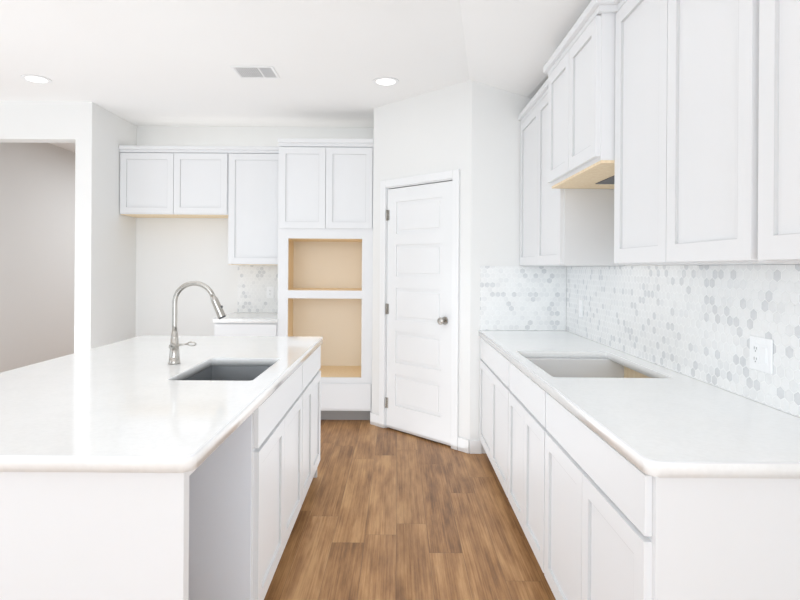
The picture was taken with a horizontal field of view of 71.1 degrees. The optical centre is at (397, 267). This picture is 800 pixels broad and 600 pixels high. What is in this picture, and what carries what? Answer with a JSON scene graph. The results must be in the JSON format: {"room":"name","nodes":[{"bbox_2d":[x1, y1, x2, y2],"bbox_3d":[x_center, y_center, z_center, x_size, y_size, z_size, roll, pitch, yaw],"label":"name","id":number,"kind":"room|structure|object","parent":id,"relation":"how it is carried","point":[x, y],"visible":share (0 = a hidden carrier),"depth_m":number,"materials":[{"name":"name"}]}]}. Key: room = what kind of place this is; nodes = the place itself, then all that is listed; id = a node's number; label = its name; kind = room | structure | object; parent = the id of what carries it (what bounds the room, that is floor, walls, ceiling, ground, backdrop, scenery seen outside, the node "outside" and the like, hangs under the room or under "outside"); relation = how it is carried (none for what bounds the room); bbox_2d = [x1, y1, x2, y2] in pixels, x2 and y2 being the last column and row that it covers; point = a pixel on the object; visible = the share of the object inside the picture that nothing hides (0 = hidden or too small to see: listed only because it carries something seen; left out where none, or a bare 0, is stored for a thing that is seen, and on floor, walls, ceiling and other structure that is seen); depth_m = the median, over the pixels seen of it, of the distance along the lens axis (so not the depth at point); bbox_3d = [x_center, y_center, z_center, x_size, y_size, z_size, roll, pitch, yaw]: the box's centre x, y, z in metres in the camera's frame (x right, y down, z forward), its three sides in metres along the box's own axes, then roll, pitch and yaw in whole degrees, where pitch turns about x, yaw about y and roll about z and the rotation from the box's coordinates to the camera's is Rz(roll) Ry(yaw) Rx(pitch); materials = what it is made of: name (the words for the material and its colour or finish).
{"room":"kitchen","nodes":[
{"label":"kitchen","id":0,"kind":"room"},
{"bbox_2d":[0,142,74,372],"bbox_3d":[-4.060,-0.042,7.110,0.120,2.770,4.380,0,0,0],"label":"wall","id":1,"kind":"structure","parent":0,"point":[37,234],"depth_m":6.19,"materials":[{"name":"beige paint"}]},
{"bbox_2d":[0,101,75,142],"bbox_3d":[-4.872,-1.272,4.850,4.240,0.320,0.140,0,0,0],"label":"wall","id":2,"kind":"structure","parent":0,"point":[36,122],"depth_m":4.78,"materials":[{"name":"paint"}]},
{"bbox_2d":[74,102,136,352],"bbox_3d":[-2.690,-0.033,5.190,0.140,2.770,0.820,0,0,0],"label":"wall","id":3,"kind":"structure","parent":0,"point":[105,278],"depth_m":4.95,"materials":[{"name":"paint"}]},
{"bbox_2d":[0,0,468,151],"bbox_3d":[-2.813,-1.469,3.150,8.355,0.100,12.300,0,0,0],"label":"ceiling","id":4,"kind":"structure","parent":0,"point":[153,62],"depth_m":3.73,"materials":[{"name":"paint"}]},
{"bbox_2d":[21,75,51,83],"bbox_3d":[-2.711,-1.414,4.200,0.196,0.006,0.196,0,0,0],"label":"recessed light","id":5,"kind":"object","parent":4,"relation":"in","point":[36,79],"visible":1,"depth_m":4.20,"materials":[{"name":"white paint"}]},
{"bbox_2d":[230,66,279,78],"bbox_3d":[-1.021,-1.403,4.020,0.300,0.006,0.245,0,0,0],"label":"ceiling vent","id":6,"kind":"object","parent":4,"relation":"in","point":[255,72],"visible":1,"depth_m":4.01,"materials":[{"name":"white metal"}]},
{"bbox_2d":[373,77,398,85],"bbox_3d":[-0.091,-1.397,4.200,0.196,0.006,0.196,0,0,0],"label":"recessed light","id":7,"kind":"object","parent":4,"relation":"in","point":[385,81],"visible":1,"depth_m":4.19,"materials":[{"name":"white paint"}]},
{"bbox_2d":[136,126,373,336],"bbox_3d":[-0.752,-0.020,5.650,4.015,2.770,0.100,0,0,0],"label":"wall","id":8,"kind":"structure","parent":0,"point":[173,255],"depth_m":5.60,"materials":[{"name":"paint"}]},
{"bbox_2d":[119,146,182,217],"bbox_3d":[-2.329,-0.808,5.423,0.567,0.605,0.349,0,0,0],"label":"upper cabinet","id":9,"kind":"object","parent":8,"relation":"attached to","point":[149,175],"depth_m":5.26,"materials":[{"name":"white paint"}]},
{"bbox_2d":[179,146,218,217],"bbox_3d":[-1.879,-0.805,5.423,0.567,0.605,0.349,0,0,0],"label":"upper cabinet","id":10,"kind":"object","parent":8,"relation":"attached to","point":[198,165],"depth_m":5.26,"materials":[{"name":"white paint"}]},
{"bbox_2d":[219,150,294,265],"bbox_3d":[-1.362,-0.569,5.423,0.600,1.070,0.349,0,0,0],"label":"upper cabinet","id":11,"kind":"object","parent":8,"relation":"attached to","point":[246,177],"depth_m":5.26,"materials":[{"name":"white paint"}]},
{"bbox_2d":[237,265,277,312],"bbox_3d":[-1.335,0.207,5.595,0.532,0.479,0.008,0,0,0],"label":"backsplash","id":12,"kind":"structure","parent":8,"relation":"attached to","point":[254,281],"depth_m":5.59,"materials":[{"name":"tile"}]},
{"bbox_2d":[267,286,273,297],"bbox_3d":[-1.275,0.242,5.587,0.072,0.116,0.007,0,0,0],"label":"electrical outlet","id":13,"kind":"object","parent":12,"relation":"attached to","point":[270,291],"visible":1,"depth_m":5.58,"materials":[{"name":"white plastic"}]},
{"bbox_2d":[275,142,334,237],"bbox_3d":[-0.820,-0.706,5.273,0.480,0.798,0.649,0,0,0],"label":"upper cabinet","id":14,"kind":"object","parent":8,"relation":"attached to","point":[298,212],"depth_m":4.96,"materials":[{"name":"white paint"}]},
{"bbox_2d":[264,420,555,599],"bbox_3d":[-2.832,1.401,3.150,8.355,0.100,12.300,0,0,0],"label":"floor","id":15,"kind":"structure","parent":0,"point":[388,513],"depth_m":2.93,"materials":[{"name":"brown wood"}]},
{"bbox_2d":[0,335,322,599],"bbox_3d":[-1.096,0.906,2.520,1.200,0.914,2.360,0,0,0],"label":"kitchen island","id":16,"kind":"object","parent":15,"relation":"on","point":[138,468],"visible":1,"depth_m":1.82,"materials":[{"name":"white paint"}]},
{"bbox_2d":[168,281,225,363],"bbox_3d":[-0.943,0.255,2.618,0.266,0.388,0.080,0,0,0],"label":"faucet","id":17,"kind":"object","parent":16,"relation":"on","point":[174,355],"visible":1,"depth_m":2.62,"materials":[{"name":"silver metal"}]},
{"bbox_2d":[212,318,290,335],"bbox_3d":[-1.354,0.924,5.278,0.564,0.875,0.639,0,0,0],"label":"base cabinet","id":18,"kind":"object","parent":15,"relation":"on","point":[283,327],"depth_m":4.96,"materials":[{"name":"white paint"}]},
{"bbox_2d":[212,314,290,321],"bbox_3d":[-1.356,0.466,5.269,0.574,0.038,0.658,0,0,0],"label":"countertop","id":19,"kind":"structure","parent":18,"relation":"on","point":[229,317],"depth_m":4.97,"materials":[{"name":"white stone"}]},
{"bbox_2d":[319,366,371,419],"bbox_3d":[-0.652,1.189,5.274,0.841,0.354,0.647,0,0,0],"label":"base cabinet","id":20,"kind":"object","parent":15,"relation":"on","point":[346,391],"depth_m":4.97,"materials":[{"name":"white paint"}]},
{"bbox_2d":[479,334,534,495],"bbox_3d":[0.925,0.939,3.575,0.643,0.875,1.145,0,0,0],"label":"base cabinet","id":21,"kind":"object","parent":15,"relation":"on","point":[507,396],"depth_m":3.32,"materials":[{"name":"white paint"}]},
{"bbox_2d":[507,430,534,554],"bbox_3d":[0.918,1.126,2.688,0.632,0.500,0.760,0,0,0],"label":"base cabinet","id":22,"kind":"object","parent":15,"relation":"on","point":[520,443],"depth_m":2.69,"materials":[{"name":"white paint"}]},
{"bbox_2d":[535,382,799,599],"bbox_3d":[0.925,0.939,1.867,0.643,0.875,1.013,0,0,0],"label":"base cabinet","id":23,"kind":"object","parent":15,"relation":"on","point":[621,475],"depth_m":1.38,"materials":[{"name":"white paint"}]},
{"bbox_2d":[479,330,799,481],"bbox_3d":[0.923,0.481,2.739,0.652,0.038,2.818,0,0,0],"label":"countertop","id":24,"kind":"structure","parent":23,"relation":"on","point":[673,424],"depth_m":1.80,"materials":[{"name":"white stone"}]},
{"bbox_2d":[372,80,471,452],"bbox_3d":[0.198,-0.014,4.570,1.078,2.770,0.110,0,0,45],"label":"wall","id":25,"kind":"structure","parent":0,"point":[427,133],"depth_m":4.41,"materials":[{"name":"paint"}]},
{"bbox_2d":[335,142,373,237],"bbox_3d":[-0.459,-0.704,5.273,0.479,0.798,0.649,0,0,0],"label":"upper cabinet","id":26,"kind":"object","parent":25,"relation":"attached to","point":[353,160],"depth_m":4.96,"materials":[{"name":"white paint"}]},
{"bbox_2d":[371,413,378,426],"bbox_3d":[-0.199,1.319,4.870,0.104,0.100,0.013,0,0,45],"label":"baseboard","id":27,"kind":"structure","parent":25,"relation":"attached to","point":[375,419],"depth_m":4.86,"materials":[{"name":"white paint"}]},
{"bbox_2d":[385,181,452,445],"bbox_3d":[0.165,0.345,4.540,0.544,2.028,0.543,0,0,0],"label":"pantry door","id":28,"kind":"structure","parent":25,"relation":"in","point":[418,311],"depth_m":4.52,"materials":[{"name":"white paint"}]},
{"bbox_2d":[379,169,459,449],"bbox_3d":[0.189,0.312,4.563,0.864,2.118,0.126,0,0,45],"label":"door frame","id":29,"kind":"structure","parent":25,"relation":"attached to","point":[437,177],"depth_m":4.41,"materials":[{"name":"white paint"}]},
{"bbox_2d":[458,437,468,453],"bbox_3d":[0.489,1.323,4.181,0.104,0.100,0.013,0,0,45],"label":"baseboard","id":30,"kind":"structure","parent":25,"relation":"attached to","point":[463,444],"depth_m":4.17,"materials":[{"name":"white paint"}]},
{"bbox_2d":[470,81,566,452],"bbox_3d":[0.898,-0.009,4.205,0.715,2.770,0.110,0,0,0],"label":"wall","id":31,"kind":"structure","parent":0,"point":[495,196],"depth_m":4.15,"materials":[{"name":"paint"}]},
{"bbox_2d":[470,440,481,453],"bbox_3d":[0.575,1.324,4.143,0.088,0.100,0.013,0,0,0],"label":"baseboard","id":32,"kind":"structure","parent":31,"relation":"attached to","point":[475,446],"depth_m":4.14,"materials":[{"name":"white paint"}]},
{"bbox_2d":[480,266,565,330],"bbox_3d":[0.926,0.224,4.145,0.635,0.474,0.008,0,0,0],"label":"backsplash","id":33,"kind":"structure","parent":31,"relation":"attached to","point":[522,297],"depth_m":4.14,"materials":[{"name":"tile"}]},
{"bbox_2d":[459,0,591,96],"bbox_3d":[0.339,-1.330,0.585,2.050,0.375,7.170,0,0,0],"label":"ceiling","id":34,"kind":"structure","parent":0,"point":[511,46],"depth_m":3.18,"materials":[{"name":"paint"}]},
{"bbox_2d":[567,264,799,266],"bbox_3d":[1.305,-0.006,1.350,0.100,2.770,8.700,0,0,0],"label":"wall","id":35,"kind":"structure","parent":0,"point":[687,265],"depth_m":2.61,"materials":[{"name":"paint"}]},
{"bbox_2d":[518,104,533,265],"bbox_3d":[1.080,-0.550,3.856,0.354,1.075,0.583,0,0,0],"label":"upper cabinet","id":36,"kind":"object","parent":35,"relation":"attached to","point":[527,118],"depth_m":3.95,"materials":[{"name":"white paint"}]},
{"bbox_2d":[530,88,609,265],"bbox_3d":[1.080,-0.550,3.391,0.354,1.075,0.583,0,0,0],"label":"upper cabinet","id":37,"kind":"object","parent":35,"relation":"attached to","point":[572,225],"depth_m":3.10,"materials":[{"name":"white paint"}]},
{"bbox_2d":[542,48,609,187],"bbox_3d":[1.044,-0.769,2.880,0.429,0.638,0.439,0,0,0],"label":"upper cabinet","id":38,"kind":"object","parent":35,"relation":"attached to","point":[553,83],"depth_m":2.98,"materials":[{"name":"white paint"}]},
{"bbox_2d":[562,0,613,179],"bbox_3d":[1.044,-0.769,2.559,0.429,0.638,0.439,0,0,0],"label":"upper cabinet","id":39,"kind":"object","parent":35,"relation":"attached to","point":[588,52],"depth_m":2.47,"materials":[{"name":"white paint"}]},
{"bbox_2d":[610,0,653,265],"bbox_3d":[1.080,-0.550,2.081,0.354,1.075,0.519,0,0,0],"label":"upper cabinet","id":40,"kind":"object","parent":35,"relation":"attached to","point":[632,114],"depth_m":2.18,"materials":[{"name":"white paint"}]},
{"bbox_2d":[566,265,799,417],"bbox_3d":[1.248,0.226,2.270,0.008,0.474,3.740,0,0,0],"label":"backsplash","id":41,"kind":"structure","parent":35,"relation":"attached to","point":[703,323],"depth_m":2.28,"materials":[{"name":"tile"}]},
{"bbox_2d":[579,299,582,316],"bbox_3d":[1.239,0.273,3.800,0.009,0.116,0.072,0,0,0],"label":"electrical outlet","id":42,"kind":"object","parent":41,"relation":"attached to","point":[580,308],"visible":1,"depth_m":3.79,"materials":[{"name":"white plastic"}]},
{"bbox_2d":[750,335,772,373],"bbox_3d":[1.239,0.295,1.915,0.009,0.116,0.118,0,0,0],"label":"electrical outlet","id":43,"kind":"object","parent":41,"relation":"attached to","point":[761,354],"visible":1,"depth_m":1.90,"materials":[{"name":"white plastic"}]},
{"bbox_2d":[650,0,729,264],"bbox_3d":[1.080,-0.550,1.641,0.354,1.075,0.596,0,0,0],"label":"upper cabinet","id":44,"kind":"object","parent":35,"relation":"attached to","point":[660,132],"depth_m":1.74,"materials":[{"name":"white paint"}]},
{"bbox_2d":[730,0,799,264],"bbox_3d":[1.080,-0.550,1.190,0.354,1.075,0.590,0,0,0],"label":"upper cabinet","id":45,"kind":"object","parent":35,"relation":"attached to","point":[765,34],"depth_m":1.38,"materials":[{"name":"white paint"}]}
]}

